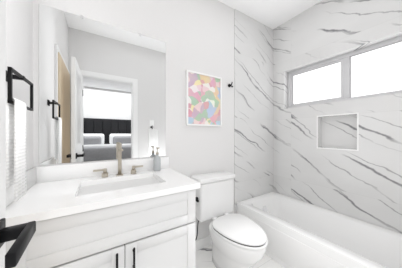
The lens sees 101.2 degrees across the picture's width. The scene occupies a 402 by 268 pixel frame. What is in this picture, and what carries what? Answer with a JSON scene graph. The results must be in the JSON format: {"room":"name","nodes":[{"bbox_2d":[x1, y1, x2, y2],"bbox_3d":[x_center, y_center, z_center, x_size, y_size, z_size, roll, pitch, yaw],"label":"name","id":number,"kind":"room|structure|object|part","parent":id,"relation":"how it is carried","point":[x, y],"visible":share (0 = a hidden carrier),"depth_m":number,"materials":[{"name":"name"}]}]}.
{"room":"bathroom","nodes":[
{"label":"bathroom","id":0,"kind":"room"},
{"bbox_2d":[6,0,32,169],"bbox_3d":[-0.720,-0.155,0.340,0.140,2.750,1.660,0,0,-32],"label":"wall","id":1,"kind":"structure","parent":0,"point":[19,36],"depth_m":0.93,"materials":[{"name":"paint"}]},
{"bbox_2d":[6,66,32,201],"bbox_3d":[-0.861,-0.004,0.771,0.074,0.569,0.270,0,0,-32],"label":"towel ring","id":2,"kind":"object","parent":1,"relation":"attached to","point":[16,143],"visible":0.96,"depth_m":0.70,"materials":[{"name":"black"}]},
{"bbox_3d":[-0.862,-0.265,0.770,0.054,0.018,0.018,0,0,-32],"label":"post","id":3,"kind":"part","parent":2,"relation":"part of","materials":[{"name":"black metal"}]},
{"bbox_2d":[6,96,26,201],"bbox_3d":[-0.810,0.064,0.724,0.038,0.432,0.113,0,0,-32],"label":"towel","id":4,"kind":"object","parent":2,"relation":"hanging from","point":[16,110],"depth_m":0.70,"materials":[{"name":"fabric"}]},
{"bbox_2d":[33,0,233,239],"bbox_3d":[-0.061,-0.155,1.813,2.817,2.750,0.140,0,0,-32],"label":"wall","id":5,"kind":"structure","parent":0,"point":[196,35],"depth_m":1.66,"materials":[{"name":"paint"}]},
{"bbox_2d":[32,156,169,183],"bbox_3d":[-0.699,0.268,1.318,0.928,0.105,0.020,0,0,-32],"label":"backsplash","id":6,"kind":"structure","parent":5,"relation":"attached to","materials":[{"name":"stone"}]},
{"bbox_2d":[39,4,165,164],"bbox_3d":[-0.702,-0.329,1.322,0.870,1.082,0.009,0,0,-32],"label":"mirror","id":7,"kind":"object","parent":5,"relation":"attached to","point":[102,90],"visible":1,"depth_m":1.26,"materials":[{"name":"clear glass"}]},
{"bbox_2d":[186,70,221,125],"bbox_3d":[0.041,-0.364,1.774,0.446,0.555,0.030,0,0,-32],"label":"framed artwork","id":8,"kind":"object","parent":5,"relation":"attached to","point":[203,99],"visible":0.98,"depth_m":1.76,"materials":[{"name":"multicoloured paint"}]},
{"bbox_2d":[196,235,211,250],"bbox_3d":[0.055,1.170,1.795,0.845,0.100,0.014,0,0,-32],"label":"baseboard","id":9,"kind":"structure","parent":5,"relation":"attached to","point":[203,242],"depth_m":1.77,"materials":[{"name":"white paint"}]},
{"bbox_2d":[234,9,272,213],"bbox_3d":[0.733,-0.155,2.221,0.757,2.750,0.010,0,0,-32],"label":"tile","id":10,"kind":"structure","parent":5,"relation":"attached to","point":[253,105],"depth_m":2.18,"materials":[{"name":"tile"}]},
{"bbox_2d":[196,244,283,267],"bbox_3d":[0.378,1.270,1.109,2.817,0.100,1.800,0,0,-32],"label":"floor","id":11,"kind":"structure","parent":0,"point":[204,257],"depth_m":1.58,"materials":[{"name":"tile"}]},
{"bbox_2d":[6,143,199,267],"bbox_3d":[-0.548,0.644,1.077,0.928,1.152,0.590,0,0,-32],"label":"bathroom vanity","id":12,"kind":"object","parent":11,"relation":"on","point":[130,213],"visible":0.98,"depth_m":0.90,"materials":[{"name":"white paint"}]},
{"bbox_3d":[-0.584,0.614,0.758,0.308,0.058,0.020,0,0,-32],"label":"door","id":13,"kind":"part","parent":12,"relation":"part of","materials":[{"name":"white paint"}]},
{"bbox_3d":[-0.586,0.845,0.761,0.312,0.408,0.012,0,0,-32],"label":"door panel","id":14,"kind":"part","parent":12,"relation":"part of","materials":[{"name":"white paint"}]},
{"bbox_2d":[93,168,108,177],"bbox_3d":[-0.739,0.289,1.218,0.098,0.062,0.046,0,0,-32],"label":"handle","id":15,"kind":"object","parent":12,"relation":"on","point":[105,174],"depth_m":1.21,"materials":[{"name":"gold metal"}]},
{"bbox_3d":[-0.402,0.394,0.871,0.737,0.058,0.020,0,0,-32],"label":"drawer","id":16,"kind":"part","parent":12,"relation":"part of","materials":[{"name":"white paint"}]},
{"bbox_3d":[-0.404,0.470,0.875,0.741,0.098,0.012,0,0,-32],"label":"drawer panel","id":17,"kind":"part","parent":12,"relation":"part of","materials":[{"name":"white paint"}]},
{"bbox_3d":[-0.402,0.546,0.871,0.737,0.058,0.020,0,0,-32],"label":"drawer","id":18,"kind":"part","parent":12,"relation":"part of","materials":[{"name":"white paint"}]},
{"bbox_3d":[-0.429,0.845,0.855,0.058,0.520,0.020,0,0,-32],"label":"door","id":19,"kind":"part","parent":12,"relation":"part of","materials":[{"name":"white paint"}]},
{"bbox_2d":[116,143,123,175],"bbox_3d":[-0.609,0.194,1.248,0.052,0.252,0.141,0,0,-32],"label":"faucet","id":20,"kind":"object","parent":12,"relation":"on","point":[120,149],"depth_m":1.27,"materials":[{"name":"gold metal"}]},
{"bbox_3d":[-0.376,0.845,0.888,0.058,0.520,0.020,0,0,-32],"label":"door","id":21,"kind":"part","parent":12,"relation":"part of","materials":[{"name":"white paint"}]},
{"bbox_2d":[130,165,143,174],"bbox_3d":[-0.525,0.289,1.352,0.098,0.062,0.046,0,0,-32],"label":"handle","id":22,"kind":"object","parent":12,"relation":"on","point":[133,171],"depth_m":1.33,"materials":[{"name":"gold metal"}]},
{"bbox_2d":[153,147,160,170],"bbox_3d":[-0.381,0.217,1.440,0.062,0.203,0.076,0,0,-32],"label":"soap dispenser","id":23,"kind":"object","parent":12,"relation":"on","point":[157,163],"visible":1,"depth_m":1.42,"materials":[{"name":"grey glass"}]},
{"bbox_3d":[-0.221,0.614,0.985,0.308,0.058,0.020,0,0,-32],"label":"door","id":24,"kind":"part","parent":12,"relation":"part of","materials":[{"name":"white paint"}]},
{"bbox_3d":[-0.223,0.845,0.988,0.312,0.408,0.012,0,0,-32],"label":"door panel","id":25,"kind":"part","parent":12,"relation":"part of","materials":[{"name":"white paint"}]},
{"bbox_3d":[-0.065,0.470,1.082,0.058,0.210,0.020,0,0,-32],"label":"drawer","id":26,"kind":"part","parent":12,"relation":"part of","materials":[{"name":"white paint"}]},
{"bbox_3d":[-0.065,0.845,1.082,0.058,0.520,0.020,0,0,-32],"label":"door","id":27,"kind":"part","parent":12,"relation":"part of","materials":[{"name":"white paint"}]},
{"bbox_2d":[190,171,267,267],"bbox_3d":[0.228,0.822,1.473,0.536,0.797,0.723,0,0,-32],"label":"toilet","id":28,"kind":"object","parent":11,"relation":"on","point":[239,240],"visible":0.81,"depth_m":1.46,"materials":[{"name":"white ceramic"}]},
{"bbox_3d":[0.129,0.446,1.718,0.444,0.045,0.202,0,0,-32],"label":"tank lid","id":29,"kind":"part","parent":28,"relation":"part of","materials":[{"name":"white ceramic"}]},
{"bbox_3d":[0.306,1.026,1.435,0.372,0.388,0.550,0,0,-32],"label":"bowl","id":30,"kind":"part","parent":28,"relation":"part of","materials":[{"name":"white ceramic"}]},
{"bbox_3d":[0.332,0.822,1.394,0.384,0.016,0.478,0,0,-32],"label":"seat","id":31,"kind":"part","parent":28,"relation":"part of","materials":[{"name":"white plastic"}]},
{"bbox_3d":[0.330,0.797,1.397,0.372,0.022,0.470,0,0,-32],"label":"seat lid","id":32,"kind":"part","parent":28,"relation":"part of","materials":[{"name":"white plastic"}]},
{"bbox_2d":[237,192,401,267],"bbox_3d":[1.144,1.030,1.581,0.734,0.380,1.506,0,0,-32],"label":"bathtub","id":33,"kind":"object","parent":11,"relation":"on","point":[301,234],"visible":0.81,"depth_m":1.53,"materials":[{"name":"white ceramic"}]},
{"bbox_2d":[218,0,321,28],"bbox_3d":[0.378,-1.580,1.109,2.817,0.100,1.800,0,0,-32],"label":"ceiling","id":34,"kind":"structure","parent":0,"point":[272,14],"depth_m":2.01,"materials":[{"name":"paint"}]},
{"bbox_2d":[273,0,401,233],"bbox_3d":[1.539,-0.155,1.834,0.200,2.750,1.800,0,0,-32],"label":"wall","id":35,"kind":"structure","parent":0,"point":[364,185],"depth_m":1.76,"materials":[{"name":"tile"}]},
{"bbox_2d":[317,117,317,146],"bbox_3d":[1.362,-0.022,1.930,0.007,0.355,0.012,0,0,-32],"label":"trim","id":36,"kind":"structure","parent":35,"relation":"attached to","point":[317,131],"depth_m":1.93,"materials":[{"name":"white tile"}]},
{"bbox_2d":[317,147,358,150],"bbox_3d":[1.456,0.161,1.780,0.007,0.012,0.366,0,0,-32],"label":"trim","id":37,"kind":"structure","parent":35,"relation":"attached to","point":[338,149],"depth_m":1.76,"materials":[{"name":"white paint"}]},
{"bbox_2d":[317,112,358,116],"bbox_3d":[1.456,-0.206,1.780,0.007,0.012,0.366,0,0,-32],"label":"trim","id":38,"kind":"structure","parent":35,"relation":"attached to","point":[338,114],"depth_m":1.76,"materials":[{"name":"white tile"}]},
{"bbox_2d":[288,36,401,107],"bbox_3d":[1.580,-0.607,1.797,0.060,0.519,1.273,0,0,-32],"label":"window","id":39,"kind":"structure","parent":35,"relation":"in","point":[376,72],"depth_m":1.76,"materials":[{"name":"white glass"}]},
{"bbox_3d":[1.266,-0.607,2.291,0.028,0.395,0.022,0,0,-32],"label":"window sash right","id":40,"kind":"part","parent":39,"relation":"part of","materials":[{"name":"white plastic"}]},
{"bbox_3d":[1.414,-0.398,2.055,0.028,0.022,0.578,0,0,-32],"label":"window sash","id":41,"kind":"part","parent":39,"relation":"part of","materials":[{"name":"white plastic"}]},
{"bbox_3d":[1.414,-0.815,2.055,0.028,0.022,0.578,0,0,-32],"label":"window sash","id":42,"kind":"part","parent":39,"relation":"part of","materials":[{"name":"white plastic"}]},
{"bbox_3d":[1.561,-0.607,1.820,0.028,0.395,0.022,0,0,-32],"label":"window sash left","id":43,"kind":"part","parent":39,"relation":"part of","materials":[{"name":"white plastic"}]},
{"bbox_3d":[1.580,-0.846,1.797,0.060,0.040,1.273,0,0,-32],"label":"window frame","id":44,"kind":"part","parent":39,"relation":"part of","materials":[{"name":"white plastic"}]},
{"bbox_2d":[357,114,358,149],"bbox_3d":[1.549,-0.022,1.630,0.007,0.355,0.012,0,0,-32],"label":"trim","id":45,"kind":"structure","parent":35,"relation":"attached to","point":[357,131],"depth_m":1.63,"materials":[{"name":"white tile"}]},
{"bbox_2d":[322,115,356,148],"bbox_3d":[1.578,-0.022,1.856,0.110,0.355,0.342,0,0,-32],"label":"wall","id":46,"kind":"structure","parent":0,"point":[339,131],"depth_m":1.82,"materials":[{"name":"tile"}]},
{"bbox_3d":[-0.253,-0.155,-0.264,0.290,2.750,0.140,0,0,-32],"label":"wall","id":47,"kind":"structure","parent":0,"visible":0},
{"bbox_2d":[0,0,35,267],"bbox_3d":[-0.355,0.175,0.169,0.155,2.074,0.680,0,0,-34],"label":"door","id":48,"kind":"structure","parent":47,"relation":"in","point":[11,257],"depth_m":0.43,"materials":[{"name":"white paint"}]},
{"bbox_2d":[0,218,5,247],"bbox_3d":[-0.500,0.252,0.406,0.009,0.064,0.064,0,0,-34],"label":"rose","id":49,"kind":"object","parent":48,"relation":"attached to","point":[2,223],"visible":0.46,"depth_m":0.42,"materials":[{"name":"black"}]},
{"bbox_3d":[-0.419,0.252,0.388,0.016,0.030,0.148,0,0,-34],"label":"lever arm","id":50,"kind":"part","parent":48,"relation":"part of"}
]}

